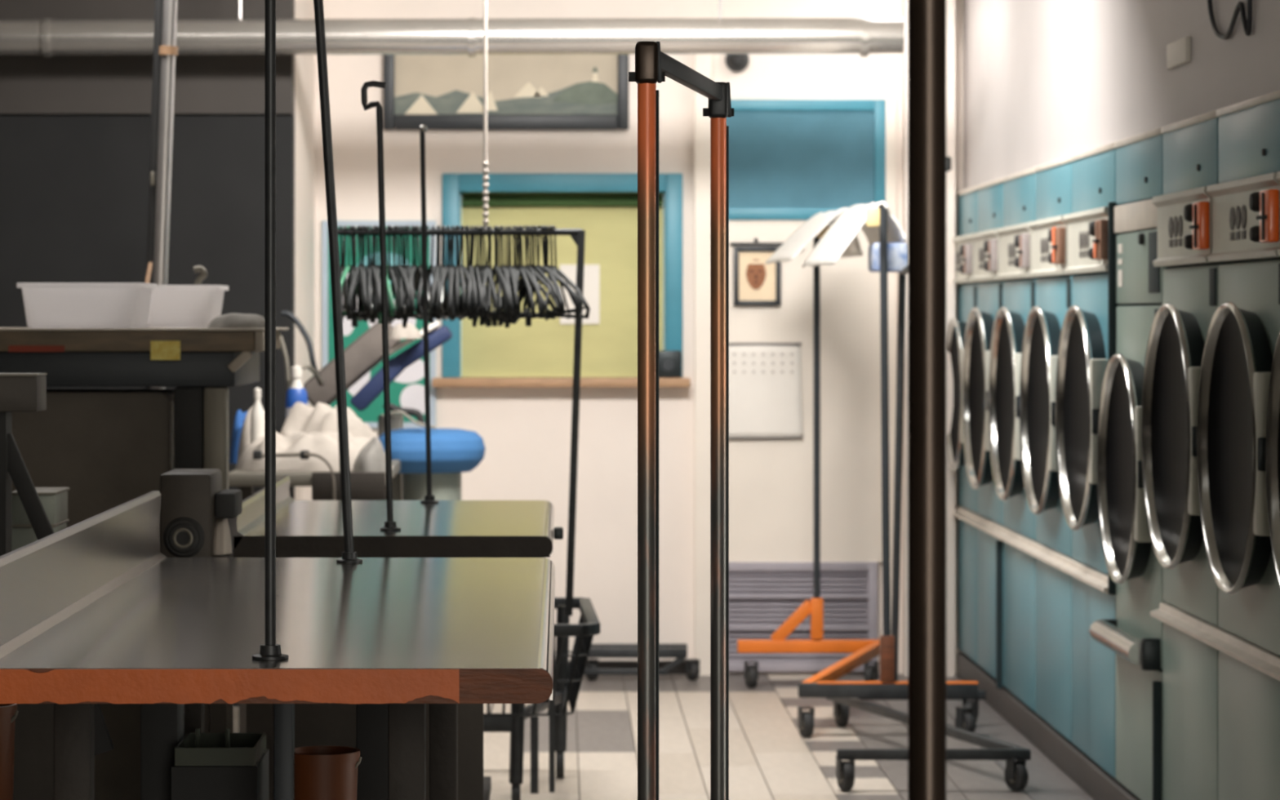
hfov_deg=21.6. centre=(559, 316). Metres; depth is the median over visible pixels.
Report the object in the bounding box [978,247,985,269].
print
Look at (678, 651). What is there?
rack
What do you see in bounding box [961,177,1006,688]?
dryer
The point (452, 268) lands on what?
hanger
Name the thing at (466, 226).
hanger
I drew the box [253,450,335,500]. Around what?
rod
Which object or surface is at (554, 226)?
hanger
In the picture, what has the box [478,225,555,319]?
hanger
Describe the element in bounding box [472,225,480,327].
hanger
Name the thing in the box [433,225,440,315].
hanger
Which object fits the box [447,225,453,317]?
hanger
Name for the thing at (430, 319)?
hanger
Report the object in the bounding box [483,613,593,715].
wire basket
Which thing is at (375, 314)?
hanger
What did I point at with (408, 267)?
hanger
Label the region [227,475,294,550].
backsplash
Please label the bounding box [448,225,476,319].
hanger
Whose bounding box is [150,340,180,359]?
note
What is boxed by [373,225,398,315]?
hanger
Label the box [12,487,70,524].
metal box
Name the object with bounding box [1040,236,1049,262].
print
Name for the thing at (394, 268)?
hanger
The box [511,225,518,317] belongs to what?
hanger
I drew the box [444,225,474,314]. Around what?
hanger
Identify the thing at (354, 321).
hanger
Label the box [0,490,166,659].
backsplash
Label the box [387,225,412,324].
hanger
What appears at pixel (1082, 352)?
dryer
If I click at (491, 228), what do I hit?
hanger
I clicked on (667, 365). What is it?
speaker grille
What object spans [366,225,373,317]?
hanger
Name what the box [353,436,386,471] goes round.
cloth
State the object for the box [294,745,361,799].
plastic bucket
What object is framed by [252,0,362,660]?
metal rod
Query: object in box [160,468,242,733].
control box
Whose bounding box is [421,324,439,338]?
cloth
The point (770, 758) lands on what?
floor
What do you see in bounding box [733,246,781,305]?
picture
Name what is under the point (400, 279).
hanger
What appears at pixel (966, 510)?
dryer
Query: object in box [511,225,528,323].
hanger
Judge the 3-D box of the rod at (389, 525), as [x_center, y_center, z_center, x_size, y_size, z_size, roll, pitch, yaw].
[-0.377,-0.024,7.080,0.084,0.947,0.044,0,0,0]
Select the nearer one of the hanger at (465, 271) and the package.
the hanger at (465, 271)
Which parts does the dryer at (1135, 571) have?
lint handle, door glass, trim, access panel, panel, panel, panel, hinge plate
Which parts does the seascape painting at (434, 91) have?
frame moulding, frame moulding, frame moulding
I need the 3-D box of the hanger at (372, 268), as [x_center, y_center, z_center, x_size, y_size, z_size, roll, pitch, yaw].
[-0.533,-0.124,9.487,0.029,0.268,0.429,0,0,-11]
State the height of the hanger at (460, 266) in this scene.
0.271 m
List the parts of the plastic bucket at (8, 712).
handle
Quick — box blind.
[461,194,663,377]
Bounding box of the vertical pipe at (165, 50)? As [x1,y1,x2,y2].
[143,0,177,388]
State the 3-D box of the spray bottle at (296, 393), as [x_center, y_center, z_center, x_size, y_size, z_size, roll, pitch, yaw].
[-0.842,0.309,10.750,0.072,0.311,0.072,0,0,0]
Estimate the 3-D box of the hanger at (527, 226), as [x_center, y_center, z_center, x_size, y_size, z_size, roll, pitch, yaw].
[-0.097,-0.131,9.501,0.015,0.254,0.433,0,0,-18]
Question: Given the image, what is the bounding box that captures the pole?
[907,0,951,799]
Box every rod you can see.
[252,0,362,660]
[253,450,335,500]
[360,80,400,530]
[418,124,438,503]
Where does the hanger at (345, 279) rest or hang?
hanging from the rack at (567, 681)
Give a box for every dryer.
[946,185,980,663]
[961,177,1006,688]
[988,167,1039,712]
[1019,155,1075,742]
[1055,142,1119,778]
[1088,127,1167,799]
[1141,110,1222,799]
[1196,89,1279,799]
[1265,171,1279,680]
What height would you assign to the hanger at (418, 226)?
0.263 m
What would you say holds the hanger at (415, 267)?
hanging from the rack at (567, 681)
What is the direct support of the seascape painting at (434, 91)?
attached to the wall at (526, 432)
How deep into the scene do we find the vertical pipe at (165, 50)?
8.89 m
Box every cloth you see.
[229,409,248,463]
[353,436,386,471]
[388,323,422,338]
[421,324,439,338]
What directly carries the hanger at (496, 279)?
hanging from the rack at (567, 681)
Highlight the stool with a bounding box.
[0,373,54,555]
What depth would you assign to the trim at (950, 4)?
12.60 m
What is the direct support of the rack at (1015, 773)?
on the floor
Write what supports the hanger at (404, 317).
hanging from the rack at (567, 681)
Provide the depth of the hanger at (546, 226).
9.49 m
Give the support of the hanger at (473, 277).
hanging from the rack at (567, 681)
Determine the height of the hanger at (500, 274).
0.288 m
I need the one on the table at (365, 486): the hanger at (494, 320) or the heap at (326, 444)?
the heap at (326, 444)
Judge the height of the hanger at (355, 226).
0.253 m
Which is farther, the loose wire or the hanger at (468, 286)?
the hanger at (468, 286)
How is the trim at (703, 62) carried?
attached to the wall at (526, 432)
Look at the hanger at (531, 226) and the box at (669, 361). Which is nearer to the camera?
the hanger at (531, 226)
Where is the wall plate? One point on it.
(1178, 51)
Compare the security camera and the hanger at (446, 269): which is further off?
the security camera
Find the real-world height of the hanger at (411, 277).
0.264 m
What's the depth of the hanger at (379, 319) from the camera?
9.50 m
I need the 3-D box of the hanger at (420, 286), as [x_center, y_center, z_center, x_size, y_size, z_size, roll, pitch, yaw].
[-0.381,-0.125,9.490,0.015,0.267,0.370,0,0,4]
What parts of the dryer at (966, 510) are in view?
door glass, knob, knob, hinge plate, trim, control panel, access panel, panel, panel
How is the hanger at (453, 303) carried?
hanging from the rack at (567, 681)
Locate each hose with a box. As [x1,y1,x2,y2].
[280,335,323,390]
[281,311,324,386]
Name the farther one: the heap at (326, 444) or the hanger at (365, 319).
the heap at (326, 444)
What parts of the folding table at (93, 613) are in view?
leg, post, leg, brace leg, post, leg, leg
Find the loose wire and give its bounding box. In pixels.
[1207,0,1253,39]
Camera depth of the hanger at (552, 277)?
9.40 m
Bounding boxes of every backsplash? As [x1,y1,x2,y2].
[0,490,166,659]
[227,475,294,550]
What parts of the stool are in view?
leg panel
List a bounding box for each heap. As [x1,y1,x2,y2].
[235,431,392,471]
[237,406,265,461]
[280,401,378,439]
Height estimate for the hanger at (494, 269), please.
0.268 m
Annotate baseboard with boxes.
[568,660,694,674]
[957,653,1140,799]
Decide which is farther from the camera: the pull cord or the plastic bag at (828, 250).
the plastic bag at (828, 250)
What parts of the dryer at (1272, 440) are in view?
control panel, door glass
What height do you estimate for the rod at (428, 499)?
0.914 m
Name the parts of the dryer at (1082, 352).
door glass, control panel, panel, trim, knob, knob, panel, access panel, hinge plate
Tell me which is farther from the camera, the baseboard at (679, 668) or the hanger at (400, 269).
the baseboard at (679, 668)
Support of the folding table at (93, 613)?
on the floor
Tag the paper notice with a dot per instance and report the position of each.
(591, 293)
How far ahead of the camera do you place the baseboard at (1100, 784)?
10.30 m
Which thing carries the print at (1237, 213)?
attached to the dryer at (1244, 329)
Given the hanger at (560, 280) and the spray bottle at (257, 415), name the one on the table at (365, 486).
the spray bottle at (257, 415)
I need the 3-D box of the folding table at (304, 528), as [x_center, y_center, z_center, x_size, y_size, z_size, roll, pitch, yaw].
[-0.338,0.870,7.570,0.690,0.960,1.340,0,0,0]
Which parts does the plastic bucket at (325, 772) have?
handle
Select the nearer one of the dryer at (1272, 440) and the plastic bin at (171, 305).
the dryer at (1272, 440)
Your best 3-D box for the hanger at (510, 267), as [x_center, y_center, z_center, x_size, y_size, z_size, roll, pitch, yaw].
[-0.139,-0.124,9.489,0.013,0.268,0.370,0,0,-6]
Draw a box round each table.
[0,327,288,799]
[0,490,555,799]
[227,475,563,799]
[228,459,400,733]
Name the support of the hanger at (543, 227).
hanging from the rack at (567, 681)
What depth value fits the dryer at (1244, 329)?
7.31 m
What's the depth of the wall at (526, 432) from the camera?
12.70 m
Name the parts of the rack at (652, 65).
post, rail, rail, post, rail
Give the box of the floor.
[232,674,1094,799]
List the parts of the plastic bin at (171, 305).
bent handle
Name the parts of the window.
sill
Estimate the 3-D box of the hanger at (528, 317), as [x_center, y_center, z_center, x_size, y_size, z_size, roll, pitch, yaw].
[-0.113,-0.118,9.503,0.013,0.282,0.430,-1,2,-10]
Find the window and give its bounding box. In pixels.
[431,173,690,386]
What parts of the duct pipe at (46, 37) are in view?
hanger rod, hanger rod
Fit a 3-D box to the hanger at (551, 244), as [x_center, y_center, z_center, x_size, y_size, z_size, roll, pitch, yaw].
[-0.021,-0.124,9.480,0.012,0.269,0.431,0,0,-6]
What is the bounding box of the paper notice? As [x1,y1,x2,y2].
[560,264,599,324]
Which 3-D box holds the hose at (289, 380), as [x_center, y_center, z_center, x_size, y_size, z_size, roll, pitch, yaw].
[-0.820,0.152,10.827,0.173,0.185,0.069,0,0,-38]
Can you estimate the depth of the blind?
12.82 m
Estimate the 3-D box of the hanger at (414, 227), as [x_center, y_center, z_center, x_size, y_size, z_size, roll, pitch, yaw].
[-0.418,-0.128,9.503,0.020,0.261,0.430,0,0,-2]
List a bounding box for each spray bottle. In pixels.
[250,386,264,443]
[285,364,307,418]
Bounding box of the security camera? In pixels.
[724,53,749,71]
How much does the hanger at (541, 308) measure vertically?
0.259 m
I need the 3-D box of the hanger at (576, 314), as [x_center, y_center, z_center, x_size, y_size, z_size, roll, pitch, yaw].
[-0.036,-0.129,9.502,0.012,0.259,0.430,1,1,-25]
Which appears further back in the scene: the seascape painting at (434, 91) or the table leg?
the seascape painting at (434, 91)
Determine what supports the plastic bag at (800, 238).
on the rack at (821, 685)
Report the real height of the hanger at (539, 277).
0.263 m
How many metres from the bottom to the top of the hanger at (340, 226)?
0.278 m
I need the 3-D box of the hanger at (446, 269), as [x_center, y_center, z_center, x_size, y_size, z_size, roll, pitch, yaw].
[-0.318,-0.129,9.498,0.012,0.259,0.430,1,-1,5]
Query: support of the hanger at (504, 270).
hanging from the rack at (567, 681)
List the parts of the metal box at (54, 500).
lid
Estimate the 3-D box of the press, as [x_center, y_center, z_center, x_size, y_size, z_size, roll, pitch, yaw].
[-0.554,0.683,11.184,0.614,1.335,0.492,0,0,0]
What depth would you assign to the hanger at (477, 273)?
9.38 m
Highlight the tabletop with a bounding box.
[0,327,288,331]
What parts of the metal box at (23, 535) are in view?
lid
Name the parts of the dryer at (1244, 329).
door glass, control panel, trim, panel, panel, access panel, knob, knob, hinge plate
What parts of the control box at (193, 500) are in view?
motor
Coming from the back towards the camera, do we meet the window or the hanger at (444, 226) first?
the window
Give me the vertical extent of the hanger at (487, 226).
0.260 m
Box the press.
[302,321,485,500]
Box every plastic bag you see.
[764,207,863,264]
[801,200,907,267]
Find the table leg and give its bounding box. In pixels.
[13,703,53,799]
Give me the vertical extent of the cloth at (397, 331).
0.050 m
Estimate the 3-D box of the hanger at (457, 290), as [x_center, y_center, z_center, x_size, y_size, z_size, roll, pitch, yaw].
[-0.289,-0.127,9.495,0.016,0.263,0.370,0,0,-1]
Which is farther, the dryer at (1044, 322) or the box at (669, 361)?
the box at (669, 361)
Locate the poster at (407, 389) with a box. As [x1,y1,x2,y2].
[321,220,435,428]
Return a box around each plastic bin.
[17,282,156,328]
[146,265,228,327]
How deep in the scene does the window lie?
12.82 m
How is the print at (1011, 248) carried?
attached to the dryer at (1019, 535)
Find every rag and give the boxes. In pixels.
[208,312,265,328]
[213,518,231,555]
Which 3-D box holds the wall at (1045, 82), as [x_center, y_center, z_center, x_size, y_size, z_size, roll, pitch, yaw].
[1.887,-1.040,9.150,0.725,1.120,7.100,0,0,0]
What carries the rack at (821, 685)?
on the floor
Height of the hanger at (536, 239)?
0.256 m
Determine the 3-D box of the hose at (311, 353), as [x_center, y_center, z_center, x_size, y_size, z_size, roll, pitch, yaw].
[-0.845,0.105,11.044,0.133,0.250,0.120,0,0,0]
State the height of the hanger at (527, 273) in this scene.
0.259 m
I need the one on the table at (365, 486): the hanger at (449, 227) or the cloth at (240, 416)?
the cloth at (240, 416)
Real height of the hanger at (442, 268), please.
0.265 m
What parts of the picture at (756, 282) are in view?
frame moulding, panel, frame moulding, frame moulding, frame moulding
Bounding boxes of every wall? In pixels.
[0,0,294,706]
[294,0,314,500]
[314,0,964,674]
[963,0,1279,189]
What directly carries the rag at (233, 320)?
on the table at (112, 448)
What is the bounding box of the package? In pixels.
[868,242,907,272]
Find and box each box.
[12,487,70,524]
[12,518,69,551]
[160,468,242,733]
[658,350,681,377]
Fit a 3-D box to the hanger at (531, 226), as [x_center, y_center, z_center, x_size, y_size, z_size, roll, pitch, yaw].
[-0.081,-0.128,9.510,0.006,0.261,0.432,0,0,-7]
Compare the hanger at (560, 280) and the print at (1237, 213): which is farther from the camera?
the hanger at (560, 280)
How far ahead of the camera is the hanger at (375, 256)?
9.49 m
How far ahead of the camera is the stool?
6.34 m
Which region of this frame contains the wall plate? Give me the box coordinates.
[1166,35,1191,69]
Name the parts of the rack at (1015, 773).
post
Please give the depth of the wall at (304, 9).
12.13 m
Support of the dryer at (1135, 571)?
on the floor
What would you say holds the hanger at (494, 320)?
hanging from the rack at (567, 681)
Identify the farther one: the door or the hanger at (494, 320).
the door
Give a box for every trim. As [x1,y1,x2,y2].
[694,53,711,675]
[885,97,896,635]
[902,0,955,676]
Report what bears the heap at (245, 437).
on the table at (365, 486)
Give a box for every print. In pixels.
[955,251,961,271]
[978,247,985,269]
[1008,242,1016,266]
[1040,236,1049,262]
[1079,230,1089,257]
[1168,215,1182,247]
[1229,204,1246,240]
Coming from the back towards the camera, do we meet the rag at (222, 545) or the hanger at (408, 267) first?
the hanger at (408, 267)
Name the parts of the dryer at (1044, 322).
door glass, control panel, knob, knob, trim, hinge plate, access panel, panel, panel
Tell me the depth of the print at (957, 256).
12.53 m
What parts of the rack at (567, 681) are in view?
post, hanging rail, leg, caster post, leg, post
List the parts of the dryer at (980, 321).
door glass, control panel, knob, knob, hinge plate, trim, panel, panel, access panel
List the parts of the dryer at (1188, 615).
door glass, control panel, knob, knob, trim, access panel, panel, panel, hinge plate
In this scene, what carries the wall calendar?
attached to the door
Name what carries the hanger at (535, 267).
hanging from the rack at (567, 681)
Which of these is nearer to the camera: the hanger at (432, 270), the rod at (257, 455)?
the hanger at (432, 270)
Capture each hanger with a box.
[339,225,346,319]
[340,225,345,316]
[340,225,363,319]
[342,225,367,317]
[343,225,350,316]
[345,225,365,314]
[346,225,369,319]
[346,225,376,327]
[349,225,356,319]
[356,225,367,321]
[356,225,381,319]
[357,225,367,321]
[365,225,373,317]
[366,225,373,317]
[367,225,381,318]
[370,225,374,313]
[373,225,380,319]
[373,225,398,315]
[373,226,394,315]
[377,225,395,324]
[386,225,400,319]
[386,266,390,318]
[387,225,408,320]
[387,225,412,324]
[391,225,405,314]
[394,225,422,319]
[395,225,413,316]
[398,225,403,316]
[402,225,407,328]
[402,225,429,317]
[405,225,422,317]
[406,225,414,315]
[407,225,415,317]
[409,225,431,318]
[414,226,434,323]
[415,225,431,317]
[421,225,441,319]
[429,225,446,319]
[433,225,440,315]
[435,225,455,316]
[440,225,444,319]
[440,225,448,319]
[443,225,455,320]
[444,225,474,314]
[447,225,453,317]
[447,225,454,317]
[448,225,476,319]
[449,225,466,320]
[454,225,461,318]
[454,225,488,315]
[458,225,477,319]
[464,225,476,315]
[465,225,475,319]
[466,225,474,314]
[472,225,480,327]
[474,225,484,316]
[477,225,499,326]
[478,225,491,325]
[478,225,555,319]
[480,225,488,324]
[485,225,511,327]
[486,225,495,313]
[487,225,494,317]
[487,225,507,318]
[494,225,502,310]
[494,225,580,320]
[497,225,513,326]
[498,225,501,313]
[501,225,549,315]
[501,225,558,315]
[503,225,507,319]
[503,225,512,328]
[508,225,518,316]
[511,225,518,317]
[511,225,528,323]
[511,225,535,326]
[511,225,560,315]
[518,225,543,318]
[518,225,580,318]
[518,225,586,318]
[518,225,590,318]
[520,225,545,316]
[522,225,541,317]
[522,225,559,313]
[526,225,564,318]
[534,225,558,312]
[543,225,570,319]
[545,225,562,320]
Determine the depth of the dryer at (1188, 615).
8.03 m
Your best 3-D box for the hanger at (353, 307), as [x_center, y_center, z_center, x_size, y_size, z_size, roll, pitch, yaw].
[-0.586,-0.126,9.508,0.014,0.265,0.370,0,0,-2]
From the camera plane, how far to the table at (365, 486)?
9.99 m
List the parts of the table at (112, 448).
panel, frame, panel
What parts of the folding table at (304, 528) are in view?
panel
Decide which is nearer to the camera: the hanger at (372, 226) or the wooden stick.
the wooden stick
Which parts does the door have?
picture rail, louvre rail, louvre rail, louvre frame, louvre frame, head casing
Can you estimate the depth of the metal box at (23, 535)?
6.62 m
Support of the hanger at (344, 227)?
hanging from the rack at (567, 681)
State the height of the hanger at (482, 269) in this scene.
0.281 m
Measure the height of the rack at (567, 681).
1.599 m
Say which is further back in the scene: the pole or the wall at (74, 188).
the wall at (74, 188)
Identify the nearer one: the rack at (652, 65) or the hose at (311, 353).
the rack at (652, 65)
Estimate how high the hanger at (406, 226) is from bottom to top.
0.268 m
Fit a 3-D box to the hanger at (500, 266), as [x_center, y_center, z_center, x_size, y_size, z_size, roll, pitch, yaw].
[-0.169,-0.128,9.491,0.006,0.260,0.432,0,0,-1]
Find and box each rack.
[335,228,600,799]
[583,643,700,680]
[628,41,733,799]
[737,207,978,737]
[826,266,1031,791]
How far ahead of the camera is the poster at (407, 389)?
12.69 m
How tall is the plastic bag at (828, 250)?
0.212 m
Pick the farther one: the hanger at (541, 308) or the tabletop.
the hanger at (541, 308)
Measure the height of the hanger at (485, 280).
0.283 m
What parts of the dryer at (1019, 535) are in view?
door glass, knob, control panel, knob, hinge plate, trim, panel, panel, access panel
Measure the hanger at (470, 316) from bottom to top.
0.267 m
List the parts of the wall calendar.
rod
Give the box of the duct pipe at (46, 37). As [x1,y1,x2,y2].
[0,0,904,57]
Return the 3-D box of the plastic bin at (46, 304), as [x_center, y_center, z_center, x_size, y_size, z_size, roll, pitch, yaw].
[-1.157,-0.027,8.240,0.301,0.110,0.360,0,0,0]
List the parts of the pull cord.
cord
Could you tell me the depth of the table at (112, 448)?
8.20 m
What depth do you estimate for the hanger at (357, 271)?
9.34 m
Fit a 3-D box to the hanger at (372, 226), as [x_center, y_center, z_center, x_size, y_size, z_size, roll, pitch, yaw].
[-0.528,-0.132,9.498,0.007,0.253,0.433,-1,-1,-2]
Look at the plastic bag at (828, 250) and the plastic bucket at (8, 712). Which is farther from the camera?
the plastic bag at (828, 250)
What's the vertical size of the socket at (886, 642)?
0.148 m
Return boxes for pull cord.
[482,0,488,228]
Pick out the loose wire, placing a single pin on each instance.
(1247, 24)
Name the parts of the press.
head arm, lever, arm, head arm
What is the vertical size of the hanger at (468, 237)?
0.253 m
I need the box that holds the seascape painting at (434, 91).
[382,53,628,129]
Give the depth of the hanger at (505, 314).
9.49 m
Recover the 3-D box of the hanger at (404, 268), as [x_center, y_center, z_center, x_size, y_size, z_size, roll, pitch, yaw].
[-0.442,-0.129,9.500,0.012,0.259,0.370,-2,0,-9]
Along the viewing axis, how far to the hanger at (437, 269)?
9.36 m
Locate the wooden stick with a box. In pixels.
[144,262,152,283]
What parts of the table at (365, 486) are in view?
leg, drawer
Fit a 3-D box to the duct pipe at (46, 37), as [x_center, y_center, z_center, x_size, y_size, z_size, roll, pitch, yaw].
[-0.669,-1.240,11.400,3.662,0.720,0.134,0,0,0]
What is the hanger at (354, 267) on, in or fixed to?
hanging from the rack at (567, 681)
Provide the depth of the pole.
2.89 m
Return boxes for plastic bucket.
[0,703,18,799]
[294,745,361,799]
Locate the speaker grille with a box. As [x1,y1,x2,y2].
[661,359,674,371]
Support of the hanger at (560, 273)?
hanging from the rack at (567, 681)
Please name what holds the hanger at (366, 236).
hanging from the rack at (567, 681)
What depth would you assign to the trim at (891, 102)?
12.67 m
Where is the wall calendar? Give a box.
[728,342,803,439]
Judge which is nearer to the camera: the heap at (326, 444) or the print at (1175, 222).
the print at (1175, 222)
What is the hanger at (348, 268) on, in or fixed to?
hanging from the rack at (567, 681)
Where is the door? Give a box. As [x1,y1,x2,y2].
[726,94,885,671]
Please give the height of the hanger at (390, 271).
0.268 m
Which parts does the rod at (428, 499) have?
rod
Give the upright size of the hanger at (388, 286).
0.261 m
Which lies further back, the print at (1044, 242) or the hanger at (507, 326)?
the print at (1044, 242)
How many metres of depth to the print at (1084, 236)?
9.51 m
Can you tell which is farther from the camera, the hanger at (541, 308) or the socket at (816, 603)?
the socket at (816, 603)
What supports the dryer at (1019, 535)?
on the floor
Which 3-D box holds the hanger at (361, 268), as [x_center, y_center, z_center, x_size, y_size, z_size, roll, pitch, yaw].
[-0.561,-0.123,9.487,0.022,0.272,0.429,0,0,-5]
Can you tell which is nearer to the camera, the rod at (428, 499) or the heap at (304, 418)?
the rod at (428, 499)
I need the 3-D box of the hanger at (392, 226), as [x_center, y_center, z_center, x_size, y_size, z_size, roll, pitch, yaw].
[-0.468,-0.131,9.499,0.019,0.254,0.433,0,0,-9]
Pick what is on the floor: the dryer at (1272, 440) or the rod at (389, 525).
the dryer at (1272, 440)
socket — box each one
[810,597,823,639]
[880,635,894,682]
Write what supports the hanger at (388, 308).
hanging from the rack at (567, 681)

